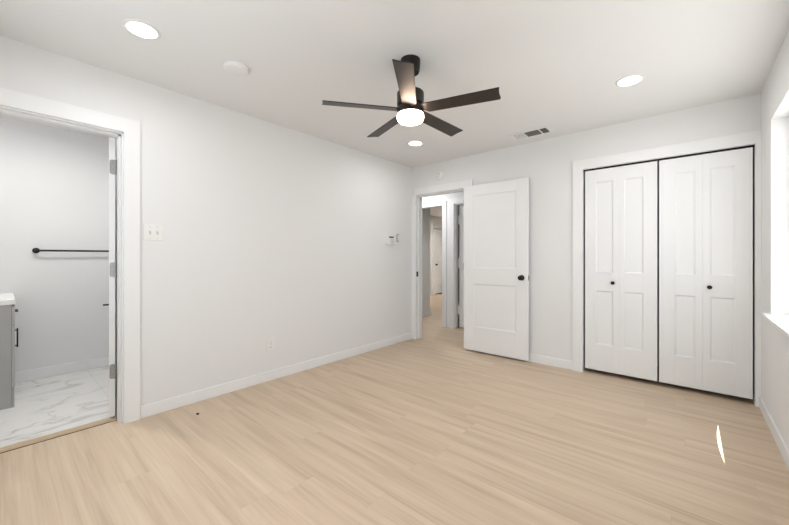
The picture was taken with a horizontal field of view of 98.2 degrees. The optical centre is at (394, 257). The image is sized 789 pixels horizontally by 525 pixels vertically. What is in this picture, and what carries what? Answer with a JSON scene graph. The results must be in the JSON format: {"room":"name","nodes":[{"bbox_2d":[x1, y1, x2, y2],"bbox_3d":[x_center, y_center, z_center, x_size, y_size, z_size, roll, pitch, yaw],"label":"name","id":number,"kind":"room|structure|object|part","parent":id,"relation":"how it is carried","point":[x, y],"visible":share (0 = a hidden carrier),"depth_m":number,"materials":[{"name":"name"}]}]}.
{"room":"bedroom","nodes":[
{"label":"bedroom","id":0,"kind":"room"},
{"bbox_2d":[0,116,108,371],"bbox_3d":[-2.774,-0.056,2.878,1.720,2.440,1.860,0,0,41],"label":"wall","id":1,"kind":"structure","parent":0,"point":[54,182],"depth_m":3.36,"materials":[{"name":"white paint"}]},
{"bbox_2d":[15,356,108,382],"bbox_3d":[-3.356,1.114,3.326,0.012,0.100,1.540,0,0,41],"label":"baseboard","id":2,"kind":"structure","parent":1,"relation":"attached to","point":[22,376],"depth_m":3.38,"materials":[{"name":"paint"}]},
{"bbox_2d":[32,248,108,252],"bbox_3d":[-3.204,-0.063,3.459,0.069,0.052,0.636,0,0,41],"label":"towel bar","id":3,"kind":"object","parent":1,"relation":"attached to","point":[34,250],"visible":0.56,"depth_m":3.38,"materials":[{"name":"black metal"}]},
{"bbox_2d":[0,35,411,405],"bbox_3d":[-1.160,-0.056,3.342,0.120,2.440,4.430,0,0,41],"label":"wall","id":4,"kind":"structure","parent":0,"point":[271,230],"depth_m":3.02,"materials":[{"name":"white paint"}]},
{"bbox_2d":[0,87,139,423],"bbox_3d":[-2.193,0.097,2.129,0.138,2.135,0.968,0,0,41],"label":"door frame","id":5,"kind":"structure","parent":4,"relation":"attached to","point":[127,131],"depth_m":2.40,"materials":[{"name":"paint"}]},
{"bbox_2d":[109,137,116,416],"bbox_3d":[-2.212,0.144,2.759,0.096,2.000,0.746,0,0,-28],"label":"door","id":6,"kind":"structure","parent":4,"relation":"in","point":[112,141],"depth_m":2.45,"materials":[{"name":"paint"}]},
{"bbox_2d":[143,224,163,240],"bbox_3d":[-1.775,-0.181,2.521,0.020,0.116,0.126,0,0,41],"label":"light switch","id":7,"kind":"object","parent":4,"relation":"attached to","point":[150,232],"visible":1,"depth_m":2.52,"materials":[{"name":"white plastic"}]},
{"bbox_2d":[267,338,274,351],"bbox_3d":[-1.170,0.829,3.232,0.009,0.124,0.080,0,0,41],"label":"power outlet","id":8,"kind":"object","parent":4,"relation":"attached to","point":[271,341],"visible":1,"depth_m":3.23,"materials":[{"name":"white plastic"}]},
{"bbox_2d":[140,332,411,418],"bbox_3d":[-0.794,1.119,3.666,0.012,0.090,3.184,0,0,41],"label":"baseboard","id":9,"kind":"structure","parent":4,"relation":"attached to","point":[168,404],"depth_m":3.10,"materials":[{"name":"paint"}]},
{"bbox_2d":[385,235,394,244],"bbox_3d":[-0.056,-0.228,4.507,0.032,0.124,0.160,0,0,41],"label":"thermostat","id":10,"kind":"object","parent":4,"relation":"attached to","point":[389,239],"visible":1,"depth_m":4.49,"materials":[{"name":"white plastic"}]},
{"bbox_2d":[0,293,788,524],"bbox_3d":[0.918,1.214,6.758,8.570,0.100,12.560,0,0,41],"label":"floor","id":11,"kind":"structure","parent":0,"point":[430,429],"depth_m":2.05,"materials":[{"name":"brown wood"}]},
{"bbox_2d":[0,305,17,409],"bbox_3d":[-3.382,0.766,2.716,0.740,0.796,0.526,0,0,41],"label":"bathroom vanity","id":12,"kind":"object","parent":11,"relation":"on","point":[7,312],"visible":0.99,"depth_m":2.62,"materials":[{"name":"grey paint"}]},
{"bbox_2d":[0,293,15,304],"bbox_3d":[-3.401,0.347,2.700,0.756,0.039,0.529,0,0,41],"label":"countertop","id":13,"kind":"structure","parent":12,"relation":"on","point":[5,298],"depth_m":2.65,"materials":[{"name":"white stone"}]},
{"bbox_3d":[-3.234,0.456,2.888,0.740,0.152,0.018,0,0,41],"label":"drawer","id":14,"kind":"part","parent":12,"relation":"part of","materials":[{"name":"grey paint"}]},
{"bbox_3d":[-3.093,0.771,2.767,0.368,0.466,0.018,0,0,41],"label":"door","id":15,"kind":"part","parent":12,"relation":"part of","materials":[{"name":"grey paint"}]},
{"bbox_2d":[0,416,116,453],"bbox_3d":[-2.250,1.159,2.179,0.077,0.011,0.765,0,0,41],"label":"threshold","id":16,"kind":"object","parent":11,"relation":"on","point":[110,419],"visible":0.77,"depth_m":2.22,"materials":[{"name":"brown wood"}]},
{"bbox_2d":[0,0,788,216],"bbox_3d":[0.918,-1.326,6.758,8.570,0.100,12.560,0,0,41],"label":"ceiling","id":17,"kind":"structure","parent":0,"point":[558,65],"depth_m":2.16,"materials":[{"name":"white paint"}]},
{"bbox_2d":[123,19,160,39],"bbox_3d":[-1.413,-1.272,1.914,0.170,0.007,0.170,0,0,41],"label":"recessed light","id":18,"kind":"object","parent":17,"relation":"in","point":[139,28],"visible":1,"depth_m":1.91,"materials":[{"name":"white plastic"}]},
{"bbox_2d":[223,61,247,75],"bbox_3d":[-1.065,-1.262,2.296,0.152,0.027,0.152,0,0,41],"label":"cover plate","id":19,"kind":"object","parent":17,"relation":"attached to","point":[235,68],"visible":1,"depth_m":2.27,"materials":[{"name":"white paint"}]},
{"bbox_2d":[322,54,500,136],"bbox_3d":[0.130,-1.073,2.235,1.094,0.407,1.054,0,0,41],"label":"ceiling fan","id":20,"kind":"object","parent":17,"relation":"hanging from","point":[410,108],"visible":1,"depth_m":2.13,"materials":[{"name":"black metal"}]},
{"bbox_3d":[-0.214,-0.951,2.150,0.477,0.027,0.104,0,0,-12],"label":"fan blade","id":21,"kind":"part","parent":20,"relation":"part of","materials":[{"name":"brown wood"}]},
{"bbox_3d":[-0.057,-0.951,2.496,0.104,0.027,0.477,0,0,-30],"label":"fan blade","id":22,"kind":"part","parent":20,"relation":"part of","materials":[{"name":"brown wood"}]},
{"bbox_3d":[0.067,-0.951,1.893,0.104,0.027,0.477,0,0,6],"label":"fan blade","id":23,"kind":"part","parent":20,"relation":"part of","materials":[{"name":"brown wood"}]},
{"bbox_3d":[0.103,-0.897,2.214,0.173,0.057,0.173,0,0,41],"label":"light globe","id":24,"kind":"part","parent":20,"relation":"part of","materials":[{"name":"white glass"}]},
{"bbox_3d":[0.323,-0.951,2.450,0.111,0.027,0.477,0,0,41],"label":"fan blade","id":25,"kind":"part","parent":20,"relation":"part of","materials":[{"name":"brown wood"}]},
{"bbox_3d":[0.398,-0.951,2.080,0.477,0.027,0.104,0,0,24],"label":"fan blade","id":26,"kind":"part","parent":20,"relation":"part of","materials":[{"name":"brown wood"}]},
{"bbox_2d":[408,140,422,145],"bbox_3d":[0.233,-1.272,3.818,0.170,0.007,0.170,0,0,41],"label":"recessed light","id":27,"kind":"object","parent":17,"relation":"in","point":[414,142],"visible":1,"depth_m":3.82,"materials":[{"name":"white plastic"}]},
{"bbox_2d":[508,126,553,140],"bbox_3d":[1.403,-1.271,3.521,0.400,0.010,0.200,0,0,41],"label":"ceiling vent","id":28,"kind":"object","parent":17,"relation":"in","point":[542,130],"visible":1,"depth_m":3.51,"materials":[{"name":"white plastic"}]},
{"bbox_2d":[616,74,643,86],"bbox_3d":[1.696,-1.272,2.466,0.170,0.007,0.170,0,0,41],"label":"recessed light","id":29,"kind":"object","parent":17,"relation":"in","point":[629,80],"visible":1,"depth_m":2.46,"materials":[{"name":"white plastic"}]},
{"bbox_2d":[422,205,460,324],"bbox_3d":[1.635,-0.056,9.559,6.537,2.440,5.025,0,0,-40],"label":"wall","id":30,"kind":"structure","parent":0,"point":[427,220],"depth_m":6.73,"materials":[{"name":"white paint"}]},
{"bbox_2d":[422,311,430,317],"bbox_3d":[0.170,1.119,6.776,0.812,0.090,0.774,0,0,41],"label":"baseboard","id":31,"kind":"structure","parent":30,"relation":"attached to","point":[425,314],"depth_m":6.68,"materials":[{"name":"paint"}]},
{"bbox_2d":[432,224,441,294],"bbox_3d":[1.516,0.069,10.923,0.040,2.190,1.010,0,0,41],"label":"door frame","id":32,"kind":"structure","parent":30,"relation":"attached to","point":[437,226],"depth_m":10.61,"materials":[{"name":"paint"}]},
{"bbox_2d":[435,229,441,292],"bbox_3d":[1.514,0.134,10.924,0.094,2.000,0.770,0,0,41],"label":"door","id":33,"kind":"structure","parent":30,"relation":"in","point":[438,233],"depth_m":10.81,"materials":[{"name":"paint"}]},
{"bbox_2d":[422,197,463,327],"bbox_3d":[0.971,0.102,5.662,1.880,2.125,0.143,0,0,41],"label":"door frame","id":34,"kind":"structure","parent":30,"relation":"attached to","point":[453,203],"depth_m":5.63,"materials":[{"name":"paint"}]},
{"bbox_2d":[458,205,463,327],"bbox_3d":[1.342,0.152,5.410,0.744,2.000,0.035,0,0,41],"label":"door","id":35,"kind":"structure","parent":30,"relation":"in","point":[461,208],"depth_m":5.60,"materials":[{"name":"paint"}]},
{"bbox_2d":[412,93,760,360],"bbox_3d":[1.281,-0.056,4.743,5.390,2.440,1.120,0,0,41],"label":"wall","id":36,"kind":"structure","parent":0,"point":[547,164],"depth_m":3.62,"materials":[{"name":"white paint"}]},
{"bbox_2d":[436,170,443,179],"bbox_3d":[0.598,-1.101,4.569,0.124,0.124,0.039,0,0,41],"label":"smoke detector","id":37,"kind":"object","parent":36,"relation":"attached to","point":[440,174],"visible":1,"depth_m":4.55,"materials":[{"name":"white plastic"}]},
{"bbox_2d":[412,179,472,350],"bbox_3d":[0.655,0.098,4.626,0.955,2.132,0.158,0,0,41],"label":"door frame","id":38,"kind":"structure","parent":36,"relation":"attached to","point":[454,187],"depth_m":4.85,"materials":[{"name":"paint"}]},
{"bbox_2d":[463,177,529,360],"bbox_3d":[1.167,0.131,4.012,0.812,2.014,0.129,0,0,41],"label":"door","id":39,"kind":"structure","parent":36,"relation":"in","point":[496,214],"depth_m":3.98,"materials":[{"name":"paint"}]},
{"bbox_2d":[473,350,572,369],"bbox_3d":[1.410,1.119,3.888,1.123,0.090,0.012,0,0,41],"label":"baseboard","id":40,"kind":"structure","parent":36,"relation":"attached to","point":[550,361],"depth_m":3.66,"materials":[{"name":"paint"}]},
{"bbox_2d":[585,161,656,380],"bbox_3d":[2.151,0.120,3.273,0.581,2.004,0.062,0,0,41],"label":"bifold closet door","id":41,"kind":"structure","parent":36,"relation":"in","point":[620,202],"depth_m":3.26,"materials":[{"name":"paint"}]},
{"bbox_3d":[2.053,0.127,3.379,0.295,1.990,0.030,0,0,41],"label":"door","id":42,"kind":"part","parent":41,"relation":"part of","materials":[{"name":"paint"}]},
{"bbox_3d":[2.273,0.127,3.189,0.286,1.990,0.030,0,0,41],"label":"door","id":43,"kind":"part","parent":41,"relation":"part of","materials":[{"name":"paint"}]},
{"bbox_2d":[573,130,760,406],"bbox_3d":[2.377,0.090,3.129,1.329,2.148,0.136,0,0,41],"label":"door frame","id":44,"kind":"structure","parent":36,"relation":"attached to","point":[748,139],"depth_m":3.05,"materials":[{"name":"paint"}]},
{"bbox_2d":[659,147,752,398],"bbox_3d":[2.603,0.120,2.884,0.585,2.004,0.062,0,0,41],"label":"bifold closet door","id":45,"kind":"structure","parent":36,"relation":"in","point":[706,200],"depth_m":2.87,"materials":[{"name":"paint"}]},
{"bbox_3d":[2.502,0.127,2.993,0.291,1.990,0.030,0,0,41],"label":"door","id":46,"kind":"part","parent":45,"relation":"part of","materials":[{"name":"paint"}]},
{"bbox_3d":[2.723,0.127,2.801,0.294,1.990,0.030,0,0,41],"label":"door","id":47,"kind":"part","parent":45,"relation":"part of","materials":[{"name":"paint"}]},
{"bbox_2d":[761,30,788,448],"bbox_3d":[1.496,-0.056,0.976,0.146,2.440,4.312,0,0,41],"label":"wall","id":48,"kind":"structure","parent":0,"point":[775,91],"depth_m":2.31,"materials":[{"name":"white paint"}]},
{"bbox_2d":[759,396,788,469],"bbox_3d":[1.469,1.119,1.065,0.012,0.090,4.172,0,0,41],"label":"baseboard","id":49,"kind":"structure","parent":48,"relation":"attached to","point":[782,447],"depth_m":2.14,"materials":[{"name":"paint"}]},
{"bbox_2d":[762,313,788,336],"bbox_3d":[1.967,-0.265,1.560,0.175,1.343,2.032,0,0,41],"label":"window sill","id":50,"kind":"structure","parent":48,"relation":"in","point":[781,322],"depth_m":2.09,"materials":[{"name":"paint"}]}
]}

